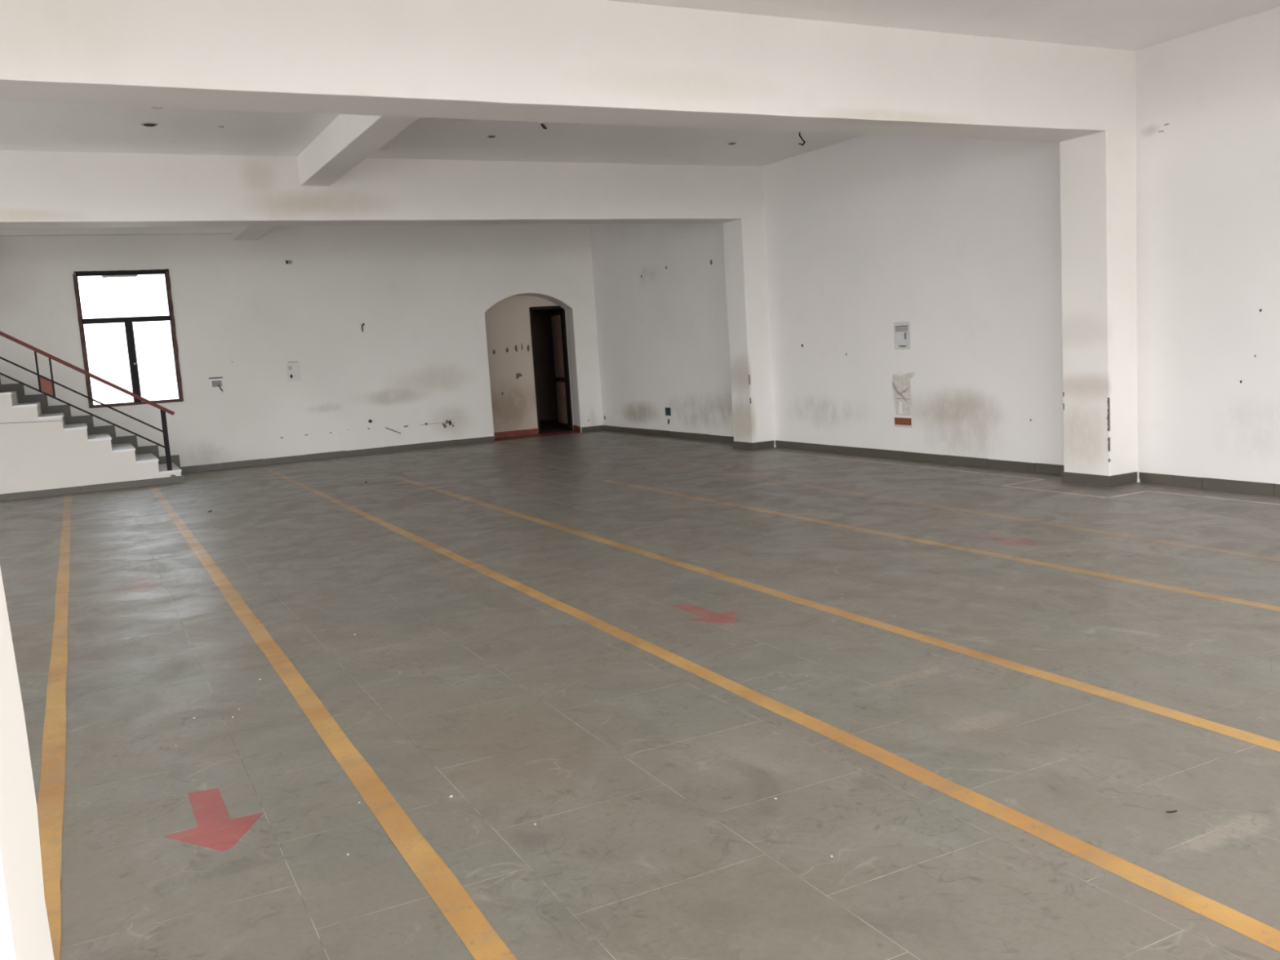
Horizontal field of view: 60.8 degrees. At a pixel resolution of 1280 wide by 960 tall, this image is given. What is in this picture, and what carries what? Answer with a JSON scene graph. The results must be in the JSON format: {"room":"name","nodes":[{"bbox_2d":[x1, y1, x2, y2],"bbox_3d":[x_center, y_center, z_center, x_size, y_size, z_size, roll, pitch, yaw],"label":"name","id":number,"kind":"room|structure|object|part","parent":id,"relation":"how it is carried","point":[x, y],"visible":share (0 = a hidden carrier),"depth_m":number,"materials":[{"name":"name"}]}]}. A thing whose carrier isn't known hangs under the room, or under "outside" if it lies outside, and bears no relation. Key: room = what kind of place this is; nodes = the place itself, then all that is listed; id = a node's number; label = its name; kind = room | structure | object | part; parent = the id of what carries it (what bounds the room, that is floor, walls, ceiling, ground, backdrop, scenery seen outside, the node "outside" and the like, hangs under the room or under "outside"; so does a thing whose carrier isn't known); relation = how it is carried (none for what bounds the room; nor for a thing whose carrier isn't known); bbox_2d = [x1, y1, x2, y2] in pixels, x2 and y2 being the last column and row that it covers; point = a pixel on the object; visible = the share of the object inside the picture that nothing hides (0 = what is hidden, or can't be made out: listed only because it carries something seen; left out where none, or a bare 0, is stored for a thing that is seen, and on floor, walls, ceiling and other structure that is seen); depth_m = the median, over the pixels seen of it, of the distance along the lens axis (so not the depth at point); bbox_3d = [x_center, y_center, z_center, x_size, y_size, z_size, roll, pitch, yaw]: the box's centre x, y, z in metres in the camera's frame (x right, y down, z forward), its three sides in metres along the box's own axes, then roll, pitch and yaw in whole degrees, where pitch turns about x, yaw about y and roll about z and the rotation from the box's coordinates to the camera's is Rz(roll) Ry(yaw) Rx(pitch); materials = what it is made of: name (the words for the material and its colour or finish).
{"room":"factory floor","nodes":[
{"label":"factory floor","id":0,"kind":"room"},
{"bbox_2d":[0,567,54,959],"bbox_3d":[1.418,-0.774,1.639,14.060,4.150,0.306,-7,8,-27],"label":"wall","id":1,"kind":"structure","parent":0,"point":[24,930],"depth_m":0.77,"materials":[{"name":"paint"}]},
{"bbox_2d":[77,274,178,404],"bbox_3d":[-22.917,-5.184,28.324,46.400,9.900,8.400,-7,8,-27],"label":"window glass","id":2,"kind":"object","parent":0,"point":[140,295],"visible":0.06,"depth_m":28.79,"materials":[{"name":"glass"}]},
{"bbox_3d":[-12.029,-3.444,29.536,1.300,1.400,0.015,-7,8,-27],"label":"pane","id":3,"kind":"part","parent":2,"relation":"part of","materials":[{"name":"glass"}]},
{"bbox_2d":[0,224,603,466],"bbox_3d":[-7.093,-2.257,17.775,13.810,4.150,0.670,-7,8,-27],"label":"wall","id":4,"kind":"structure","parent":0,"point":[422,295],"depth_m":18.27,"materials":[{"name":"paint"}]},
{"bbox_2d":[72,269,183,408],"bbox_3d":[-7.957,-2.211,16.983,1.365,2.085,0.086,-7,8,-27],"label":"window","id":5,"kind":"structure","parent":4,"relation":"in","point":[127,321],"depth_m":16.98,"materials":[{"name":"black metal"}]},
{"bbox_3d":[-8.539,-2.121,16.698,0.057,2.043,0.070,-7,8,-27],"label":"frame","id":6,"kind":"part","parent":5,"relation":"part of","materials":[{"name":"brown wood"}]},
{"bbox_3d":[-8.519,-2.144,16.715,0.025,2.025,0.045,-7,8,-27],"label":"sash","id":7,"kind":"part","parent":5,"relation":"part of","materials":[{"name":"black metal"}]},
{"bbox_3d":[-8.027,-3.196,16.873,1.275,0.049,0.045,-7,8,-27],"label":"sash","id":8,"kind":"part","parent":5,"relation":"part of","materials":[{"name":"black metal"}]},
{"bbox_3d":[-8.017,-3.228,16.866,1.333,0.028,0.070,-7,8,-27],"label":"frame","id":9,"kind":"part","parent":5,"relation":"part of","materials":[{"name":"black metal"}]},
{"bbox_3d":[-7.896,-1.199,17.111,1.351,0.042,0.080,-7,8,-27],"label":"sill","id":10,"kind":"part","parent":5,"relation":"part of","materials":[{"name":"brown wood"}]},
{"bbox_3d":[-7.905,-1.222,17.124,1.275,0.014,0.035,-7,8,-27],"label":"sash","id":11,"kind":"part","parent":5,"relation":"part of","materials":[{"name":"brown wood"}]},
{"bbox_3d":[-7.411,-2.284,17.277,0.025,2.025,0.045,-7,8,-27],"label":"sash","id":12,"kind":"part","parent":5,"relation":"part of","materials":[{"name":"black metal"}]},
{"bbox_3d":[-7.383,-2.286,17.282,0.062,2.081,0.070,-7,8,-27],"label":"frame","id":13,"kind":"part","parent":5,"relation":"part of","materials":[{"name":"brown wood"}]},
{"bbox_2d":[208,377,223,391],"bbox_3d":[-6.837,-1.538,17.592,0.210,0.236,0.044,-7,8,-27],"label":"switch box","id":14,"kind":"object","parent":4,"relation":"attached to","point":[215,382],"visible":1,"depth_m":17.60,"materials":[{"name":"white plastic"}]},
{"bbox_3d":[-6.838,-1.556,17.612,0.160,0.110,0.005,-7,8,-27],"label":"plate","id":15,"kind":"part","parent":14,"relation":"part of","materials":[{"name":"grey plastic"}]},
{"bbox_2d":[285,260,292,264],"bbox_3d":[-5.779,-3.589,17.954,0.102,0.060,0.039,-7,8,-27],"label":"wall bracket","id":16,"kind":"object","parent":4,"relation":"attached to","point":[288,262],"visible":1,"depth_m":17.96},
{"bbox_2d":[285,361,301,381],"bbox_3d":[-5.765,-1.806,18.139,0.226,0.321,0.016,-7,8,-27],"label":"switch plate","id":17,"kind":"object","parent":4,"relation":"attached to","point":[293,368],"visible":1,"depth_m":18.13,"materials":[{"name":"grey paint"}]},
{"bbox_2d":[180,435,494,473],"bbox_3d":[-5.035,-0.452,18.642,5.371,0.104,0.020,-7,8,-27],"label":"baseboard","id":18,"kind":"structure","parent":4,"relation":"attached to","point":[485,439],"depth_m":18.53,"materials":[{"name":"paint"}]},
{"bbox_2d":[442,417,455,428],"bbox_3d":[-3.411,-1.010,19.439,0.245,0.200,0.011,-7,8,-27],"label":"junction box","id":19,"kind":"object","parent":4,"relation":"attached to","point":[449,423],"visible":1,"depth_m":19.44,"materials":[{"name":"paint"}]},
{"bbox_2d":[573,424,581,432],"bbox_3d":[-1.213,-0.986,20.957,0.011,0.112,0.659,-5,7,-15],"label":"baseboard","id":20,"kind":"structure","parent":4,"relation":"attached to","point":[577,428],"depth_m":20.95,"materials":[{"name":"red paint"}]},
{"bbox_2d":[581,425,602,432],"bbox_3d":[-0.912,-0.971,20.734,0.436,0.100,0.019,-7,8,-27],"label":"baseboard","id":21,"kind":"structure","parent":4,"relation":"attached to","point":[599,428],"depth_m":20.72,"materials":[{"name":"paint"}]},
{"bbox_2d":[484,295,573,434],"bbox_3d":[-1.992,-2.481,20.843,3.040,3.200,0.127,-7,8,-27],"label":"wall","id":22,"kind":"structure","parent":0,"point":[508,324],"depth_m":20.59,"materials":[{"name":"paint"}]},
{"bbox_2d":[493,428,537,438],"bbox_3d":[-2.449,-0.874,20.685,1.106,0.112,0.011,-7,8,-27],"label":"baseboard","id":23,"kind":"structure","parent":22,"relation":"attached to","point":[533,431],"depth_m":20.73,"materials":[{"name":"red paint"}]},
{"bbox_2d":[528,305,573,434],"bbox_3d":[-1.863,-2.158,21.343,0.797,2.419,0.851,-7,8,-27],"label":"door","id":24,"kind":"structure","parent":22,"relation":"attached to","point":[557,319],"depth_m":21.34,"materials":[{"name":"black metal"}]},
{"bbox_3d":[-2.033,-2.084,20.855,0.040,2.415,0.132,-7,8,-27],"label":"frame","id":25,"kind":"part","parent":24,"relation":"part of","materials":[{"name":"black metal"}]},
{"bbox_3d":[-1.783,-3.296,20.873,0.700,0.059,0.132,-7,8,-27],"label":"frame","id":26,"kind":"part","parent":24,"relation":"part of","materials":[{"name":"black metal"}]},
{"bbox_3d":[-1.648,-3.271,21.414,0.040,0.080,0.600,-6,8,-22],"label":"rail","id":27,"kind":"part","parent":24,"relation":"part of","materials":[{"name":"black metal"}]},
{"bbox_3d":[-1.607,-2.632,21.492,0.020,1.220,0.605,-6,8,-22],"label":"panel","id":28,"kind":"part","parent":24,"relation":"part of","materials":[{"name":"brown wood"}]},
{"bbox_3d":[-1.567,-1.989,21.575,0.050,0.090,0.600,-6,8,-22],"label":"rail","id":29,"kind":"part","parent":24,"relation":"part of","materials":[{"name":"black metal"}]},
{"bbox_3d":[-1.538,-1.538,21.629,0.020,0.830,0.605,-6,8,-22],"label":"panel","id":30,"kind":"part","parent":24,"relation":"part of","materials":[{"name":"brown wood"}]},
{"bbox_3d":[-1.512,-1.102,21.686,0.040,0.060,0.600,-6,8,-22],"label":"rail","id":31,"kind":"part","parent":24,"relation":"part of","materials":[{"name":"black metal"}]},
{"bbox_3d":[-1.419,-2.138,21.176,0.040,2.365,0.120,-7,8,-27],"label":"frame","id":32,"kind":"part","parent":24,"relation":"part of","materials":[{"name":"black metal"}]},
{"bbox_2d":[531,309,560,420],"bbox_3d":[-1.825,-2.767,23.044,4.100,3.200,3.900,-7,8,-27],"label":"wall","id":33,"kind":"structure","parent":0,"point":[540,318],"depth_m":24.96,"materials":[{"name":"brown paint"}]},
{"bbox_2d":[0,418,1279,959],"bbox_3d":[-2.464,0.239,12.483,16.200,0.061,22.890,-7,8,-27],"label":"floor","id":34,"kind":"structure","parent":0,"point":[649,786],"depth_m":4.84,"materials":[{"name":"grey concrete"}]},
{"bbox_2d":[36,494,71,959],"bbox_3d":[-4.321,0.867,8.153,0.096,0.001,16.150,-7,8,-27],"label":"painted line","id":35,"kind":"object","parent":34,"relation":"on","point":[50,806],"visible":0.95,"depth_m":4.70,"materials":[{"name":"yellow paint"}]},
{"bbox_2d":[0,379,182,494],"bbox_3d":[-9.757,-0.986,15.272,6.035,2.583,1.555,-7,8,-27],"label":"staircase","id":36,"kind":"structure","parent":34,"relation":"on","point":[38,451],"depth_m":15.36,"materials":[{"name":"paint"}]},
{"bbox_2d":[0,331,175,477],"bbox_3d":[-8.749,-1.578,14.896,4.258,3.576,0.099,-7,8,-27],"label":"stair railing","id":37,"kind":"object","parent":36,"relation":"on","point":[46,385],"visible":1,"depth_m":15.38,"materials":[{"name":"black metal"}]},
{"bbox_3d":[-8.273,-1.304,15.193,0.141,0.297,0.012,-7,8,-27],"label":"infill panel","id":38,"kind":"part","parent":37,"relation":"part of","materials":[{"name":"orange paint"}]},
{"bbox_3d":[-8.788,-2.032,14.859,4.258,2.664,0.055,-7,8,-27],"label":"handrail","id":39,"kind":"part","parent":37,"relation":"part of","materials":[{"name":"red paint"}]},
{"bbox_3d":[-6.933,-0.548,15.959,0.066,0.995,0.040,-7,8,-27],"label":"post","id":40,"kind":"part","parent":37,"relation":"part of","materials":[{"name":"black metal"}]},
{"bbox_2d":[0,475,184,501],"bbox_3d":[-9.359,0.313,14.716,5.966,0.098,0.022,-7,8,-27],"label":"baseboard","id":41,"kind":"structure","parent":36,"relation":"attached to","point":[104,486],"depth_m":15.49,"materials":[{"name":"stone"}]},
{"bbox_2d":[116,577,164,591],"bbox_3d":[-3.828,0.807,8.379,0.321,0.001,0.589,-5,7,-10],"label":"painted arrow","id":42,"kind":"object","parent":34,"relation":"on","point":[138,584],"visible":1,"depth_m":8.32,"materials":[{"name":"red paint"}]},
{"bbox_2d":[164,788,262,851],"bbox_3d":[-1.526,1.219,3.931,0.321,0.001,0.589,-5,7,-10],"label":"painted arrow","id":43,"kind":"object","parent":34,"relation":"on","point":[215,829],"visible":1,"depth_m":3.87,"materials":[{"name":"red paint"}]},
{"bbox_2d":[148,484,517,959],"bbox_3d":[-3.452,0.729,8.817,0.106,0.001,16.550,-7,8,-27],"label":"painted line","id":44,"kind":"object","parent":34,"relation":"on","point":[482,940],"visible":0.98,"depth_m":4.04,"materials":[{"name":"yellow paint"}]},
{"bbox_2d":[174,594,842,857],"bbox_3d":[-0.540,0.989,5.262,2.959,0.007,3.512,-2,7,11],"label":"crumbs","id":45,"kind":"object","parent":34,"relation":"on","point":[451,796],"visible":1,"depth_m":3.98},
{"bbox_2d":[672,603,736,624],"bbox_3d":[0.401,0.787,6.422,0.321,0.001,0.589,-5,7,-10],"label":"painted arrow","id":46,"kind":"object","parent":34,"relation":"on","point":[706,615],"visible":1,"depth_m":6.37,"materials":[{"name":"red paint"}]},
{"bbox_2d":[722,217,776,447],"bbox_3d":[1.581,-2.084,15.647,0.406,3.256,0.546,-7,8,-27],"label":"pillar","id":47,"kind":"structure","parent":34,"relation":"on","point":[744,239],"depth_m":15.49,"materials":[{"name":"paint"}]},
{"bbox_2d":[732,440,752,449],"bbox_3d":[1.485,-0.500,15.770,0.019,0.101,0.528,-7,8,-27],"label":"baseboard","id":48,"kind":"structure","parent":47,"relation":"attached to","point":[740,445],"depth_m":15.76,"materials":[{"name":"stone"}]},
{"bbox_2d":[751,440,774,449],"bbox_3d":[1.769,-0.500,15.623,0.384,0.101,0.019,-7,8,-27],"label":"baseboard","id":49,"kind":"structure","parent":47,"relation":"attached to","point":[768,444],"depth_m":15.61,"materials":[{"name":"paint"}]},
{"bbox_2d":[261,466,1279,951],"bbox_3d":[-2.109,0.504,9.945,0.098,0.001,17.350,-7,8,-27],"label":"painted line","id":50,"kind":"object","parent":34,"relation":"on","point":[1268,935],"visible":1,"depth_m":3.87,"materials":[{"name":"yellow paint"}]},
{"bbox_2d":[396,477,1279,751],"bbox_3d":[-0.176,0.525,8.803,0.096,0.001,13.550,-7,8,-27],"label":"painted line","id":51,"kind":"object","parent":34,"relation":"on","point":[1228,731],"visible":1,"depth_m":5.42,"materials":[{"name":"yellow paint"}]},
{"bbox_2d":[593,432,1279,505],"bbox_3d":[2.909,-0.134,12.529,0.588,0.001,17.518,-7,8,-27],"label":"border line","id":52,"kind":"object","parent":34,"relation":"on","point":[593,433],"visible":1,"depth_m":10.92,"materials":[{"name":"paint"}]},
{"bbox_2d":[601,480,1279,611],"bbox_3d":[2.034,0.442,8.359,0.096,0.001,10.750,-7,8,-27],"label":"painted line","id":53,"kind":"object","parent":34,"relation":"on","point":[994,554],"visible":1,"depth_m":7.42,"materials":[{"name":"yellow paint"}]},
{"bbox_2d":[667,463,1279,561],"bbox_3d":[2.887,0.279,9.238,0.087,0.001,11.558,-7,8,-25],"label":"painted line","id":54,"kind":"object","parent":34,"relation":"on","point":[728,473],"visible":1,"depth_m":8.79,"materials":[{"name":"yellow paint"}]},
{"bbox_2d":[968,533,1037,545],"bbox_3d":[2.703,0.439,8.048,0.321,0.001,0.589,-5,7,-10],"label":"painted arrow","id":55,"kind":"object","parent":34,"relation":"on","point":[1025,541],"visible":1,"depth_m":7.99,"materials":[{"name":"red paint"}]},
{"bbox_2d":[1059,130,1140,482],"bbox_3d":[4.356,-1.589,10.299,0.406,3.256,0.576,-7,8,-27],"label":"pillar","id":56,"kind":"structure","parent":34,"relation":"on","point":[1098,171],"depth_m":10.15,"materials":[{"name":"paint"}]},
{"bbox_2d":[1061,471,1109,487],"bbox_3d":[4.260,-0.007,10.422,0.019,0.104,0.558,-7,8,-27],"label":"baseboard","id":57,"kind":"structure","parent":56,"relation":"attached to","point":[1066,477],"depth_m":10.41,"materials":[{"name":"paint"}]},
{"bbox_2d":[1108,471,1137,487],"bbox_3d":[4.550,-0.005,10.262,0.384,0.104,0.019,-7,8,-27],"label":"baseboard","id":58,"kind":"structure","parent":56,"relation":"attached to","point":[1129,477],"depth_m":10.25,"materials":[{"name":"paint"}]},
{"bbox_2d":[0,0,1279,166],"bbox_3d":[-2.855,-3.470,9.394,14.060,0.200,18.390,-7,8,-27],"label":"ceiling","id":59,"kind":"structure","parent":0,"point":[1121,24],"depth_m":10.44,"materials":[{"name":"paint"}]},
{"bbox_2d":[0,226,232,236],"bbox_3d":[-9.729,-3.656,15.848,7.220,0.215,0.150,-7,8,-27],"label":"beam","id":60,"kind":"structure","parent":59,"relation":"attached to","point":[219,229],"depth_m":16.64,"materials":[{"name":"paint"}]},
{"bbox_2d":[141,122,158,126],"bbox_3d":[-4.649,-3.368,10.332,0.149,0.013,0.149,-7,8,-27],"label":"outlet","id":61,"kind":"object","parent":59,"relation":"attached to","point":[146,124],"visible":1,"depth_m":10.30,"materials":[{"name":"white plastic"}]},
{"bbox_2d":[231,226,274,239],"bbox_3d":[-5.191,-3.818,15.271,0.380,0.315,5.310,-7,8,-27],"label":"beam","id":62,"kind":"structure","parent":59,"relation":"attached to","point":[239,233],"depth_m":16.81,"materials":[{"name":"paint"}]},
{"bbox_2d":[297,114,419,186],"bbox_3d":[-2.471,-3.320,10.042,0.330,0.345,5.580,-7,8,-27],"label":"beam","id":63,"kind":"structure","parent":59,"relation":"attached to","point":[348,140],"depth_m":10.68,"materials":[{"name":"paint"}]},
{"bbox_2d":[0,150,764,227],"bbox_3d":[-4.386,-3.305,12.464,13.570,0.736,0.500,-7,8,-27],"label":"beam","id":64,"kind":"structure","parent":59,"relation":"attached to","point":[38,188],"depth_m":12.79,"materials":[{"name":"paint"}]},
{"bbox_2d":[538,122,546,128],"bbox_3d":[-1.016,-3.702,11.395,0.088,0.070,0.058,-7,8,-27],"label":"hanging wire","id":65,"kind":"object","parent":59,"relation":"hanging from","point":[543,126],"visible":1,"depth_m":11.39,"materials":[{"name":"paint"}]},
{"bbox_2d":[0,0,1136,142],"bbox_3d":[-1.611,-2.810,7.116,13.570,0.736,0.530,-7,8,-27],"label":"beam","id":66,"kind":"structure","parent":59,"relation":"attached to","point":[566,61],"depth_m":7.39,"materials":[{"name":"paint"}]},
{"bbox_2d":[797,132,805,146],"bbox_3d":[1.904,-4.016,12.824,0.103,0.162,0.058,-7,8,-27],"label":"hanging wire","id":67,"kind":"object","parent":59,"relation":"hanging from","point":[802,140],"visible":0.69,"depth_m":12.82,"materials":[{"name":"paint"}]},
{"bbox_2d":[589,6,1279,484],"bbox_3d":[3.292,-2.301,12.918,0.258,4.150,18.790,-7,8,-27],"label":"wall","id":68,"kind":"structure","parent":0,"point":[958,240],"depth_m":11.95,"materials":[{"name":"paint"}]},
{"bbox_2d":[664,407,671,424],"bbox_3d":[0.478,-1.087,18.476,0.035,0.292,0.170,-7,8,-27],"label":"box","id":69,"kind":"object","parent":68,"relation":"attached to","point":[668,411],"visible":1,"depth_m":18.46,"materials":[{"name":"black plastic"}]},
{"bbox_2d":[602,425,733,443],"bbox_3d":[0.497,-0.782,18.514,0.021,0.102,5.266,-7,8,-27],"label":"baseboard","id":70,"kind":"structure","parent":68,"relation":"attached to","point":[606,428],"depth_m":18.44,"materials":[{"name":"stone"}]},
{"bbox_2d":[893,321,911,349],"bbox_3d":[3.133,-1.729,13.063,0.036,0.330,0.280,-7,8,-27],"label":"box","id":71,"kind":"object","parent":68,"relation":"attached to","point":[901,329],"visible":1,"depth_m":13.06,"materials":[{"name":"grey metal"}]},
{"bbox_3d":[3.132,-1.804,13.056,0.012,0.050,0.220,-7,8,-27],"label":"breaker rail","id":72,"kind":"part","parent":71,"relation":"part of","materials":[{"name":"white plastic"}]},
{"bbox_3d":[3.145,-1.731,13.069,0.007,0.290,0.240,-7,8,-27],"label":"plate","id":73,"kind":"part","parent":71,"relation":"part of","materials":[{"name":"white plastic"}]},
{"bbox_2d":[893,415,911,427],"bbox_3d":[3.188,-0.707,13.231,0.015,0.137,0.320,-7,8,-27],"label":"board","id":74,"kind":"object","parent":68,"relation":"attached to","point":[905,421],"visible":1,"depth_m":13.22,"materials":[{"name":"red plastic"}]},
{"bbox_2d":[775,440,1064,475],"bbox_3d":[3.213,-0.298,13.279,0.021,0.102,5.491,-7,8,-27],"label":"baseboard","id":75,"kind":"structure","parent":68,"relation":"attached to","point":[1049,468],"depth_m":12.85,"materials":[{"name":"paint"}]},
{"bbox_2d":[1138,471,1279,496],"bbox_3d":[6.102,0.217,7.710,0.021,0.102,5.961,-7,8,-27],"label":"baseboard","id":76,"kind":"structure","parent":68,"relation":"attached to","point":[1235,486],"depth_m":9.67,"materials":[{"name":"paint"}]}
]}

